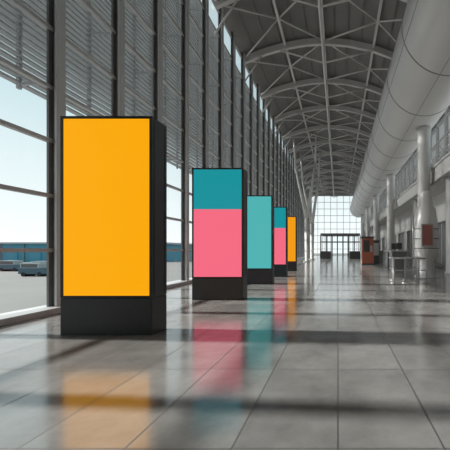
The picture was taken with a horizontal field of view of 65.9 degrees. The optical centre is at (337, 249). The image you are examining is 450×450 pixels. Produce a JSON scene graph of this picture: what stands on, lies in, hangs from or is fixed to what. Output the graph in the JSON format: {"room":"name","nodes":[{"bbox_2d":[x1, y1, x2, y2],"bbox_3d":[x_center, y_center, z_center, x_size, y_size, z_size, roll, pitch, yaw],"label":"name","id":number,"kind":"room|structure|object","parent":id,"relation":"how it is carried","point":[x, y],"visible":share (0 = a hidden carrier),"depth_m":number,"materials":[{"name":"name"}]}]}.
{"room":"airport terminal","nodes":[
{"label":"airport terminal","id":0,"kind":"room"},
{"bbox_2d":[0,0,311,325],"bbox_3d":[-5.360,-4.945,28.500,0.480,12.200,73.000,0,0,0],"label":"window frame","id":1,"kind":"structure","parent":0,"point":[55,25],"depth_m":9.43,"materials":[{"name":"grey paint"}]},
{"bbox_2d":[0,0,294,215],"bbox_3d":[-5.805,-6.945,28.500,0.550,7.800,73.000,0,0,0],"label":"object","id":2,"kind":"object","parent":1,"relation":"attached to","point":[83,29],"visible":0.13,"depth_m":9.62,"materials":[{"name":"metal"}]},
{"bbox_2d":[0,256,449,449],"bbox_3d":[0.500,1.305,28.500,12.400,0.300,73.000,0,0,0],"label":"floor","id":3,"kind":"structure","parent":0,"point":[330,354],"depth_m":3.04,"materials":[{"name":"tile"}]},
{"bbox_2d":[60,116,166,334],"bbox_3d":[-3.137,-0.330,4.520,1.246,2.970,0.380,0,0,0],"label":"advertising totem","id":4,"kind":"object","parent":3,"relation":"on","point":[113,169],"visible":1,"depth_m":4.34,"materials":[{"name":"orange plastic"}]},
{"bbox_2d":[192,168,246,299],"bbox_3d":[-2.777,-0.370,7.560,1.186,3.050,0.360,0,0,0],"label":"advertising totem","id":5,"kind":"object","parent":3,"relation":"on","point":[219,195],"visible":1,"depth_m":7.39,"materials":[{"name":"pink plastic"}]},
{"bbox_2d":[247,195,273,283],"bbox_3d":[-2.807,-0.345,10.980,1.186,3.000,0.360,0,0,0],"label":"advertising totem","id":6,"kind":"object","parent":3,"relation":"on","point":[260,208],"visible":0.65,"depth_m":10.81,"materials":[{"name":"teal plastic"}]},
{"bbox_2d":[274,207,287,276],"bbox_3d":[-2.807,-0.355,13.980,1.186,3.020,0.360,0,0,0],"label":"advertising totem","id":7,"kind":"object","parent":3,"relation":"on","point":[280,213],"visible":0.6,"depth_m":13.81,"materials":[{"name":"pink plastic"}]},
{"bbox_2d":[288,216,296,270],"bbox_3d":[-2.887,-0.345,17.780,1.186,3.000,0.360,0,0,0],"label":"advertising totem","id":8,"kind":"object","parent":3,"relation":"on","point":[292,220],"visible":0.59,"depth_m":17.61,"materials":[{"name":"orange plastic"}]},
{"bbox_2d":[293,130,316,261],"bbox_3d":[-3.200,-5.278,31.000,2.400,12.865,0.680,0,0,0],"label":"column","id":9,"kind":"structure","parent":3,"relation":"on","point":[306,212],"depth_m":30.88,"materials":[{"name":"grey metal"}]},
{"bbox_2d":[300,148,320,259],"bbox_3d":[-3.200,-5.278,37.000,2.400,12.865,0.680,0,0,0],"label":"column","id":10,"kind":"structure","parent":3,"relation":"on","point":[312,217],"depth_m":36.88,"materials":[{"name":"grey metal"}]},
{"bbox_2d":[320,233,360,258],"bbox_3d":[0.300,-0.520,44.000,5.320,3.350,4.000,0,0,0],"label":"entrance vestibule","id":11,"kind":"object","parent":3,"relation":"on","point":[326,254],"visible":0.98,"depth_m":42.00,"materials":[{"name":"grey paint"}]},
{"bbox_2d":[361,215,364,235],"bbox_3d":[4.620,-2.695,60.000,0.800,7.700,0.800,0,0,0],"label":"concrete column","id":12,"kind":"structure","parent":3,"relation":"on","point":[362,216],"depth_m":59.68,"materials":[{"name":"grey concrete"}]},
{"bbox_2d":[361,236,373,264],"bbox_3d":[2.300,0.055,25.000,1.000,2.200,0.900,0,0,0],"label":"kiosk","id":13,"kind":"object","parent":3,"relation":"on","point":[367,242],"visible":0.94,"depth_m":24.60,"materials":[{"name":"paint"}]},
{"bbox_2d":[365,207,369,235],"bbox_3d":[4.620,-2.695,49.600,0.800,7.700,0.800,0,0,0],"label":"concrete column","id":14,"kind":"structure","parent":3,"relation":"on","point":[367,209],"depth_m":49.29,"materials":[{"name":"grey concrete"}]},
{"bbox_2d":[373,195,378,239],"bbox_3d":[4.620,-2.695,38.800,0.800,7.700,0.800,0,0,0],"label":"concrete column","id":15,"kind":"structure","parent":3,"relation":"on","point":[375,198],"depth_m":38.49,"materials":[{"name":"grey concrete"}]},
{"bbox_2d":[374,240,379,263],"bbox_3d":[3.200,0.155,27.250,0.700,2.000,0.580,0,0,0],"label":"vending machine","id":16,"kind":"object","parent":3,"relation":"on","point":[376,242],"visible":0.64,"depth_m":26.98,"materials":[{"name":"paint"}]},
{"bbox_2d":[379,245,383,261],"bbox_3d":[3.750,0.355,30.550,1.060,1.600,1.220,0,0,0],"label":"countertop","id":17,"kind":"structure","parent":3,"relation":"on","point":[380,251],"depth_m":30.00,"materials":[{"name":"grey paint"}]},
{"bbox_2d":[384,243,395,266],"bbox_3d":[3.750,0.355,21.750,1.060,1.600,1.220,0,0,0],"label":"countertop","id":18,"kind":"structure","parent":3,"relation":"on","point":[393,245],"depth_m":21.50,"materials":[{"name":"grey paint"}]},
{"bbox_2d":[386,174,394,250],"bbox_3d":[4.620,-2.695,28.000,0.800,7.700,0.800,0,0,0],"label":"concrete column","id":19,"kind":"structure","parent":3,"relation":"on","point":[390,177],"depth_m":27.70,"materials":[{"name":"grey concrete"}]},
{"bbox_2d":[388,243,407,267],"bbox_3d":[3.750,0.355,20.050,1.060,1.600,1.220,0,0,0],"label":"check-in counter","id":20,"kind":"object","parent":3,"relation":"on","point":[398,253],"depth_m":19.50,"materials":[{"name":"grey paint"}]},
{"bbox_2d":[389,257,429,282],"bbox_3d":[2.525,0.705,11.750,1.390,0.900,1.340,0,0,0],"label":"crowd barrier","id":21,"kind":"object","parent":3,"relation":"on","point":[397,262],"visible":0.98,"depth_m":11.17,"materials":[{"name":"metal"}]},
{"bbox_2d":[412,199,416,266],"bbox_3d":[5.550,-1.190,22.500,0.680,4.690,0.680,0,0,0],"label":"column","id":22,"kind":"structure","parent":3,"relation":"on","point":[414,200],"depth_m":22.27,"materials":[{"name":"concrete"}]},
{"bbox_2d":[417,125,430,260],"bbox_3d":[4.620,-2.695,17.200,0.800,7.700,0.800,0,0,0],"label":"concrete column","id":23,"kind":"structure","parent":3,"relation":"on","point":[423,132],"depth_m":16.92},
{"bbox_2d":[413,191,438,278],"bbox_3d":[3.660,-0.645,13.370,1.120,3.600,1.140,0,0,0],"label":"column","id":24,"kind":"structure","parent":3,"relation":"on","point":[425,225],"depth_m":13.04,"materials":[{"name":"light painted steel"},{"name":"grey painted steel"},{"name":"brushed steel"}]},
{"bbox_2d":[445,176,449,273],"bbox_3d":[5.550,-1.190,15.600,0.680,4.690,0.680,0,0,0],"label":"column","id":25,"kind":"structure","parent":3,"relation":"on","point":[447,179],"depth_m":15.43,"materials":[{"name":"concrete"}]},
{"bbox_2d":[223,0,406,194],"bbox_3d":[0.485,-10.758,28.500,12.030,2.769,73.000,0,0,0],"label":"ceiling","id":26,"kind":"structure","parent":0,"point":[340,18],"depth_m":19.80,"materials":[{"name":"grey metal"}]},
{"bbox_2d":[214,0,407,199],"bbox_3d":[0.514,-10.511,28.500,11.960,3.007,73.000,0,0,0],"label":"roof truss","id":27,"kind":"object","parent":26,"relation":"attached to","point":[333,41],"visible":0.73,"depth_m":22.30,"materials":[{"name":"grey metal"}]},
{"bbox_2d":[350,0,449,217],"bbox_3d":[4.200,-8.345,28.400,3.620,3.620,72.600,0,0,0],"label":"air duct","id":28,"kind":"object","parent":27,"relation":"hanging from","point":[416,90],"visible":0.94,"depth_m":14.47,"materials":[{"name":"grey metal"}]},
{"bbox_2d":[312,190,365,255],"bbox_3d":[0.480,-5.575,65.000,11.840,13.540,0.200,0,0,0],"label":"wall","id":29,"kind":"structure","parent":0,"point":[328,193],"depth_m":64.94,"materials":[{"name":"paint"}]},
{"bbox_2d":[370,110,449,268],"bbox_3d":[6.550,-4.147,29.015,0.300,10.604,74.130,0,0,0],"label":"wall","id":30,"kind":"structure","parent":0,"point":[404,222],"depth_m":28.20,"materials":[{"name":"paint"}]},
{"bbox_2d":[364,134,449,231],"bbox_3d":[5.715,-4.433,28.500,1.350,1.856,72.400,0,0,0],"label":"gallery","id":31,"kind":"object","parent":30,"relation":"attached to","point":[440,170],"visible":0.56,"depth_m":20.95,"materials":[{"name":"paint"}]},
{"bbox_2d":[380,106,449,210],"bbox_3d":[6.500,-6.945,28.500,0.001,4.200,73.000,0,0,0],"label":"window","id":32,"kind":"structure","parent":30,"relation":"in","point":[441,127],"depth_m":22.25,"materials":[{"name":"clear glass"}]},
{"label":"outside","id":33,"kind":"structure","parent":0,"visible":0},
{"bbox_2d":[0,253,346,313],"bbox_3d":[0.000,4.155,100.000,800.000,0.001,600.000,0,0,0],"label":"ground","id":34,"kind":"structure","parent":33,"point":[17,292],"depth_m":35.46,"materials":[{"name":"concrete"}]},
{"bbox_2d":[0,260,22,270],"bbox_3d":[-63.900,3.105,62.950,4.200,2.100,2.000,0,0,0],"label":"van","id":35,"kind":"object","parent":34,"relation":"on","point":[5,265],"visible":0.73,"depth_m":62.08,"materials":[{"name":"paint"}]},
{"bbox_2d":[18,263,46,276],"bbox_3d":[-47.900,3.105,50.950,4.200,2.100,2.000,0,0,0],"label":"van","id":36,"kind":"object","parent":34,"relation":"on","point":[26,269],"visible":0.84,"depth_m":50.00,"materials":[{"name":"paint"}]},
{"bbox_2d":[31,261,46,262],"bbox_3d":[-53.900,3.105,58.950,4.200,2.100,2.000,0,0,0],"label":"van","id":37,"kind":"object","parent":34,"relation":"on","point":[31,261],"visible":0.12,"depth_m":58.10,"materials":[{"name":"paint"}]},
{"bbox_2d":[0,242,191,261],"bbox_3d":[-140.000,0.755,122.500,162.000,6.800,27.000,0,0,0],"label":"building","id":38,"kind":"structure","parent":34,"relation":"on","point":[171,255],"depth_m":109.99,"materials":[{"name":"blue paint"}]}
]}

